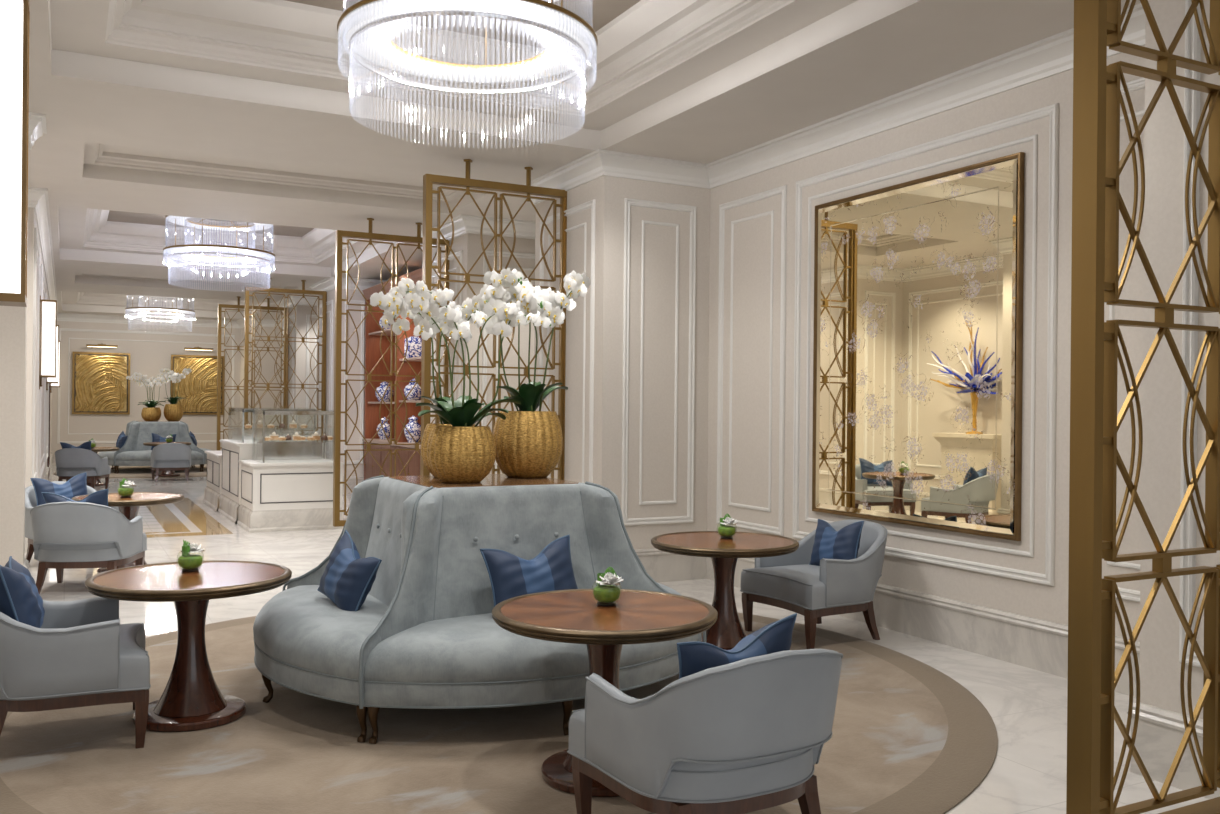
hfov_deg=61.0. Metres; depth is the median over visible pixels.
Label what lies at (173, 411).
potted orchid
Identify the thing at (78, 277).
trim
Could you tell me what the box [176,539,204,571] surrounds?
potted flower
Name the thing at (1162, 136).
wall
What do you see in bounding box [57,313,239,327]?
trim
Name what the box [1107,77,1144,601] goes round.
trim
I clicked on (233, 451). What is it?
counter
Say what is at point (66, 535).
tub chair
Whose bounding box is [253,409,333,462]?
glass display case
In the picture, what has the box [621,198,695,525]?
trim
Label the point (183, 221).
diffuser
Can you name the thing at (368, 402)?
shelf
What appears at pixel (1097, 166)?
lattice screen
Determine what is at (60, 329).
trim
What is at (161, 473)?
pedestal table
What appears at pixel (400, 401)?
shelf
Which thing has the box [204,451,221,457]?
countertop
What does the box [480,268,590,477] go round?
potted orchid
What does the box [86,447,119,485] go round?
pedestal table
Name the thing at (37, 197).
trim
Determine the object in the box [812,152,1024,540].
wall mirror
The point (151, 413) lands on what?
potted orchid
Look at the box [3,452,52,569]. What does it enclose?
baseboard
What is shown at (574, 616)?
pedestal table
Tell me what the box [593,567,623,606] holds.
potted flower
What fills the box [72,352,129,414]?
artwork
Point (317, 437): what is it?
cake
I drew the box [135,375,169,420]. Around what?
potted orchid
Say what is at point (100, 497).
throw cushion
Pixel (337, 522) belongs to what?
lattice screen
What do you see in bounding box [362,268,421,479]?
display cabinet
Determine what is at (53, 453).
baseboard
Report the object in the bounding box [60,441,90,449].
throw cushion
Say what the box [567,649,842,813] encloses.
tub chair
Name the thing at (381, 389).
jar
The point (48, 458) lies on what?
door
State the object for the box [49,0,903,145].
ceiling
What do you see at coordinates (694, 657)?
throw cushion
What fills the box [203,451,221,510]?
counter
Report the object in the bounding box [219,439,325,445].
countertop
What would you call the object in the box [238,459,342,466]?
countertop
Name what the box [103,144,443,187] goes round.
ceiling
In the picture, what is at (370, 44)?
diffuser
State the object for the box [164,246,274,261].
diffuser
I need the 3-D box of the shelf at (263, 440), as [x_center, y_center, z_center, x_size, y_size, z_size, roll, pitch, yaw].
[-3.875,0.413,12.737,0.840,0.020,0.690,1,0,-28]
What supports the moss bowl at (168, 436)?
on the pedestal table at (161, 473)
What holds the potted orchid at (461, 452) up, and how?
on the banquette at (425, 634)
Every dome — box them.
[285,434,291,439]
[321,434,327,439]
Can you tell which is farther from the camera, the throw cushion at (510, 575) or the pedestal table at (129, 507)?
the pedestal table at (129, 507)
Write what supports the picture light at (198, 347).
attached to the wall at (146, 358)
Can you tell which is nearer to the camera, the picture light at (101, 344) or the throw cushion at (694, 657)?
the throw cushion at (694, 657)
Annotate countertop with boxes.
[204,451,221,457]
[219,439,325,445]
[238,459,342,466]
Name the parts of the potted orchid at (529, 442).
flower, flower, flower, flower, flower, flower, flower, flower, stem, flower, flower, flower, stem, flower, pot, stem, stem, flower, flower, flower, flower, stem, flower, flower, flower, flower, flower, flower, flower, flower, flower, flower, flower, flower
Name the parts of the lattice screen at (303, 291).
hanger rod, hanger rod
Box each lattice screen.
[217,296,288,450]
[244,278,326,442]
[333,218,449,526]
[420,159,566,479]
[1066,0,1219,813]
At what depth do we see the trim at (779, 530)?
8.42 m
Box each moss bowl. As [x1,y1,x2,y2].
[89,438,96,447]
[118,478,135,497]
[166,434,172,442]
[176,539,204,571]
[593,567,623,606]
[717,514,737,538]
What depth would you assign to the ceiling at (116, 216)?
15.16 m
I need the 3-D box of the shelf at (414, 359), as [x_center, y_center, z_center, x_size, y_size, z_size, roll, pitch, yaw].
[-2.591,-0.709,15.106,0.480,0.030,1.740,1,0,-28]
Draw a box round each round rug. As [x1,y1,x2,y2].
[0,612,997,813]
[53,466,206,477]
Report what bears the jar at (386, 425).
on the display cabinet
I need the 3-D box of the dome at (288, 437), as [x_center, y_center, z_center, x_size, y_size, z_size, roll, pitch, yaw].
[-3.905,0.364,12.557,0.084,0.076,0.084,1,0,-28]
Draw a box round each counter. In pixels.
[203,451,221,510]
[218,439,325,523]
[237,459,342,532]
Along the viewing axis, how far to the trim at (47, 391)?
18.90 m
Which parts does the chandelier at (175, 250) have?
ring frame, ring frame, ring frame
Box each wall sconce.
[0,0,29,306]
[39,296,56,389]
[46,325,58,389]
[50,341,59,392]
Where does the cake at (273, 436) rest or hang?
on the glass display case at (273, 449)
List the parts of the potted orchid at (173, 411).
pot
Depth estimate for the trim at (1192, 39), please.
4.11 m
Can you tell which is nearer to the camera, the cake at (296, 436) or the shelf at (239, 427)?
the cake at (296, 436)
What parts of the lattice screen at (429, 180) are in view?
hanger rod, hanger rod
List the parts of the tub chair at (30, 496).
leg, backrest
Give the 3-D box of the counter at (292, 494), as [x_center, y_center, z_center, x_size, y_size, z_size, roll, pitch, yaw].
[-3.931,1.063,12.697,1.085,0.800,0.975,1,0,-28]
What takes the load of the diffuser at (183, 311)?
attached to the chandelier at (132, 309)
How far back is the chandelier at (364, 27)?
5.78 m
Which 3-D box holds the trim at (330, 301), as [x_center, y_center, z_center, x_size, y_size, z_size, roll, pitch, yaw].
[-4.923,-0.426,17.859,0.022,2.760,1.100,1,0,-28]
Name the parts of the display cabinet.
door, door, door, cornice, door, door, door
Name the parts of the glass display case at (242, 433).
chrome panel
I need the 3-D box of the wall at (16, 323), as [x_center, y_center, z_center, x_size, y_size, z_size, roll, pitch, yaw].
[-6.630,-0.713,10.916,1.050,4.300,30.500,1,0,-28]
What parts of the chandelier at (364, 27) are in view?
ring frame, ring frame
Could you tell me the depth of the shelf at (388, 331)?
17.20 m
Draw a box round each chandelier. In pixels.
[125,296,194,329]
[163,215,274,290]
[337,0,597,142]
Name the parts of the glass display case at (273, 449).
chrome panel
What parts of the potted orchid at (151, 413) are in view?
pot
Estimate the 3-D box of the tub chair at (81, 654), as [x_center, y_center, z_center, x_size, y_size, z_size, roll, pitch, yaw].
[-2.474,1.091,4.582,0.790,0.738,0.731,1,0,-26]
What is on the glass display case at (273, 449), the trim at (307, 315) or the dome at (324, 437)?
the dome at (324, 437)
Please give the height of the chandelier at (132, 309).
1.025 m
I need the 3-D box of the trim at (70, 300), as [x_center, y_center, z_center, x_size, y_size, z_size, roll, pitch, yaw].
[-9.820,-2.488,22.787,3.980,0.490,4.720,1,0,-28]
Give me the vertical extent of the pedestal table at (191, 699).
0.674 m
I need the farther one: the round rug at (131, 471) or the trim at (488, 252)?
the round rug at (131, 471)
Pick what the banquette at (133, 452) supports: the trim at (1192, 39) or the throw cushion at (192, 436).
the throw cushion at (192, 436)
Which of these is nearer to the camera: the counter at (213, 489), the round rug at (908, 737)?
the round rug at (908, 737)
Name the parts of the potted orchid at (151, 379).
pot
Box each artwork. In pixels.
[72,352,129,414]
[170,355,223,414]
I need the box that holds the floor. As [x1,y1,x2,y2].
[25,464,1208,813]
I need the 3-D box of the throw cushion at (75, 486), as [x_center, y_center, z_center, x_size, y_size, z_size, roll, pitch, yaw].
[-5.160,0.825,9.754,0.190,0.395,0.517,1,0,42]
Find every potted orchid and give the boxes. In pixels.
[126,372,172,420]
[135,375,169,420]
[159,368,191,420]
[370,278,551,482]
[381,294,486,476]
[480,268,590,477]
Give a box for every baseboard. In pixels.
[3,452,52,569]
[52,452,98,464]
[343,476,1219,798]
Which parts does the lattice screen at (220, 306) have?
hanger rod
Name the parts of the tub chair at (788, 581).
leg, seat, seat frame, leg, leg, backrest, leg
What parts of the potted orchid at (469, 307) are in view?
flower, flower, flower, flower, stem, flower, pot, stem, flower, stem, flower, flower, flower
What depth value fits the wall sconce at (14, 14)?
3.08 m
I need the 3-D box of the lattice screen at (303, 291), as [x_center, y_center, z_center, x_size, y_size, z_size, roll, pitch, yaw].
[-5.487,-0.427,17.506,1.330,3.470,0.085,1,0,-28]
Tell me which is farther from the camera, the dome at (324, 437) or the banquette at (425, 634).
the dome at (324, 437)
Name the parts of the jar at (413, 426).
lid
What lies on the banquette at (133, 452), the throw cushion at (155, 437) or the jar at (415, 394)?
the throw cushion at (155, 437)
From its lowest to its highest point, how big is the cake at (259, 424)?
0.104 m
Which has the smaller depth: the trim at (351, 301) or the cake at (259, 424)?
the cake at (259, 424)
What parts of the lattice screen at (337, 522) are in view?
hanger rod, hanger rod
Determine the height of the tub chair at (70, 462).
0.738 m
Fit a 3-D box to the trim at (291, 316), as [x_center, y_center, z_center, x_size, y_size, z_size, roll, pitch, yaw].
[-6.505,-0.441,20.868,0.022,2.760,1.300,1,0,-28]
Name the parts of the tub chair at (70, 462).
backrest, seat frame, seat, leg, leg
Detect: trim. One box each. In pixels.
[28,112,57,313]
[32,228,39,484]
[39,264,46,478]
[45,295,48,461]
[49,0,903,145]
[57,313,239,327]
[57,328,234,443]
[58,206,398,274]
[61,291,270,316]
[75,273,293,289]
[83,142,486,209]
[236,3,1145,327]
[281,314,294,422]
[305,314,316,438]
[317,300,332,459]
[344,299,364,463]
[430,250,462,422]
[482,250,534,473]
[538,199,595,482]
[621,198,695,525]
[716,185,786,535]
[792,103,1058,585]
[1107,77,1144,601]
[1179,0,1203,667]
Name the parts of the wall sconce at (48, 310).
plate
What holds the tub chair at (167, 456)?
on the floor
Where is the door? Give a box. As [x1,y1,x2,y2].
[47,383,49,480]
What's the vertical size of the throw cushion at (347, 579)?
0.422 m
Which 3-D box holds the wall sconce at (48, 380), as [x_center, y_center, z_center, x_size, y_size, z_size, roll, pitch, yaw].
[-8.992,-0.800,16.678,0.190,1.140,0.220,1,0,-28]
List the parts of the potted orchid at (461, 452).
flower, flower, flower, flower, flower, flower, flower, flower, flower, flower, flower, flower, flower, flower, flower, flower, flower, flower, flower, flower, stem, flower, stem, flower, flower, flower, flower, flower, stem, flower, flower, flower, pot, flower, flower, flower, flower, stem, flower, flower, flower, flower, stem, flower, flower, flower, flower, flower, flower, flower, flower, flower, flower, flower, flower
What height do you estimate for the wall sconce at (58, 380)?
1.140 m
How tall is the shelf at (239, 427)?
0.020 m
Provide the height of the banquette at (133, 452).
1.092 m
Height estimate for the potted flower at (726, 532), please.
0.152 m
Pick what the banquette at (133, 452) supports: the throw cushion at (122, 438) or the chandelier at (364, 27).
the throw cushion at (122, 438)
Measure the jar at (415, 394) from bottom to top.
0.341 m
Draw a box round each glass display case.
[229,407,315,442]
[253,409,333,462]
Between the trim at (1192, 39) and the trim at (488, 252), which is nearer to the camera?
the trim at (1192, 39)
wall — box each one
[0,207,51,565]
[51,321,240,451]
[240,0,1219,719]
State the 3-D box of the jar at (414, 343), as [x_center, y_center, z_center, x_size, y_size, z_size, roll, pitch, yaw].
[-2.982,-0.898,15.747,0.229,0.340,0.229,1,0,-28]
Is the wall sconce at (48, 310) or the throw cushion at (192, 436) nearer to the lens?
the wall sconce at (48, 310)
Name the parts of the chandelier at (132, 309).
ring frame, ring frame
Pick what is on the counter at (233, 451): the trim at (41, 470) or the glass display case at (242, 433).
the glass display case at (242, 433)
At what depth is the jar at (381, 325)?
17.01 m
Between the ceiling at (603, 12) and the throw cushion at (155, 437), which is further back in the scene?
the throw cushion at (155, 437)
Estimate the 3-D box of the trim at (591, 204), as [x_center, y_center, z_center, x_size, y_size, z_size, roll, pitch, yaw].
[-0.405,-0.384,9.264,0.022,2.760,1.120,1,0,-28]
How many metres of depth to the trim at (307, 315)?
20.26 m
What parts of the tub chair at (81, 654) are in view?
leg, backrest, seat frame, seat, leg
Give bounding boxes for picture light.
[86,343,117,347]
[184,346,212,350]
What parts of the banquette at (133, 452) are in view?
seat, backrest, seam cord, seat, backrest, seam cord, backrest, seat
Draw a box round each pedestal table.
[72,492,184,573]
[85,560,291,731]
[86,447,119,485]
[143,442,191,476]
[492,589,717,796]
[651,531,798,649]
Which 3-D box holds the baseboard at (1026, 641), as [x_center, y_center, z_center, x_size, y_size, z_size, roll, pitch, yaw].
[-1.375,1.340,13.688,2.474,0.294,30.500,1,0,-28]
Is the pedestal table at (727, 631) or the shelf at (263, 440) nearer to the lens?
the pedestal table at (727, 631)
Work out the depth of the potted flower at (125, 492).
9.02 m
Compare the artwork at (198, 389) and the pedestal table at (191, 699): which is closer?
the pedestal table at (191, 699)
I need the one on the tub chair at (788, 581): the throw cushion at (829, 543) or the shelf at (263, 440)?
the throw cushion at (829, 543)
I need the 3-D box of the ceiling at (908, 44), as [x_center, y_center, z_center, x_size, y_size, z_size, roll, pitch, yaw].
[-3.746,-2.165,12.537,9.000,0.040,30.700,1,0,-28]
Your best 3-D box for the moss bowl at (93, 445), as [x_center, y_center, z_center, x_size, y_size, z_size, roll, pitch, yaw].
[-9.334,0.654,18.653,0.153,0.177,0.146,1,0,-38]
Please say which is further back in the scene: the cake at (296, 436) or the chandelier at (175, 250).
the chandelier at (175, 250)
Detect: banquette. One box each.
[98,420,210,472]
[253,474,706,743]
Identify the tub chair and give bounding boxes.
[0,597,150,748]
[25,481,118,562]
[30,501,147,593]
[55,448,110,488]
[150,443,191,481]
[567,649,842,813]
[740,519,887,648]
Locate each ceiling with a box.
[28,0,1140,320]
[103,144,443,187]
[107,210,313,236]
[285,0,640,48]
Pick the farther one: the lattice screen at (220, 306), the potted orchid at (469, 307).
the lattice screen at (220, 306)
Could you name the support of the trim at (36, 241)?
attached to the wall at (16, 323)
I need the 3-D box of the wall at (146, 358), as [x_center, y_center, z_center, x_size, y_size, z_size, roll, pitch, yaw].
[-10.748,-0.751,26.047,8.000,4.300,0.120,1,0,-28]
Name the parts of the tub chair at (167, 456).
leg, seat, seat frame, backrest, leg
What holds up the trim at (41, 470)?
attached to the wall at (16, 323)
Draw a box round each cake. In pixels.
[257,420,262,427]
[269,432,278,439]
[289,420,296,427]
[293,432,300,439]
[312,432,319,439]
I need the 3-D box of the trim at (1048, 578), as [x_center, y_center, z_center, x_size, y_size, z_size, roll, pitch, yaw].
[1.988,-0.361,6.969,0.022,2.760,2.390,1,0,-28]
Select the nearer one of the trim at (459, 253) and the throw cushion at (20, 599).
the throw cushion at (20, 599)
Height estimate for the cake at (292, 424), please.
0.104 m
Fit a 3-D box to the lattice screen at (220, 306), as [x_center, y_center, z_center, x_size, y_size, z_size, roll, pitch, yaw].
[-7.093,-0.442,20.559,1.330,3.470,0.085,1,0,-28]
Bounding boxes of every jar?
[375,382,393,401]
[376,417,389,438]
[379,313,394,329]
[404,336,421,357]
[404,378,420,399]
[404,415,420,442]
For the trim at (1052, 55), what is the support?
attached to the wall at (1162, 136)
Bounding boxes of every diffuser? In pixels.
[126,308,194,313]
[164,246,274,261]
[166,216,272,230]
[339,0,595,82]
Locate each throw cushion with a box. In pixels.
[0,556,44,627]
[30,472,87,505]
[41,489,108,505]
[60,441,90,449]
[116,431,127,447]
[151,433,176,449]
[189,431,196,445]
[317,530,381,610]
[480,535,577,606]
[677,613,796,678]
[809,519,863,565]
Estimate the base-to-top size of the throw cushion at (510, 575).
0.400 m
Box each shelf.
[231,426,310,429]
[257,439,331,442]
[362,438,420,448]
[368,328,394,335]
[368,402,393,403]
[399,356,420,361]
[399,400,420,402]
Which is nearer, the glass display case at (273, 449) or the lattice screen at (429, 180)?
the lattice screen at (429, 180)
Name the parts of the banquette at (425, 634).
leg, backrest, seat, seam cord, leg, backrest, leg, seam cord, backrest, seat, leg, backrest, seam cord, seat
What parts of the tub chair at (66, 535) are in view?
leg, leg, backrest, seat frame, seat, leg, leg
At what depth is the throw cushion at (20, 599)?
4.38 m
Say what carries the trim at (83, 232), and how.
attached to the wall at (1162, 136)
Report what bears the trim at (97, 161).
attached to the ceiling at (908, 44)
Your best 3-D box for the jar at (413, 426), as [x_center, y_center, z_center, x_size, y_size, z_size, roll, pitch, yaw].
[-2.994,0.334,15.747,0.288,0.416,0.288,1,0,-28]
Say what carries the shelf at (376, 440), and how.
attached to the display cabinet
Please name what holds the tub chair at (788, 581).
on the round rug at (908, 737)
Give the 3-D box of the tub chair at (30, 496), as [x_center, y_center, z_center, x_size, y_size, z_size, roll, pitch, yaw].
[-5.064,1.083,9.675,0.790,0.738,0.731,1,0,44]
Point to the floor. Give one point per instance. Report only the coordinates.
(1027, 707)

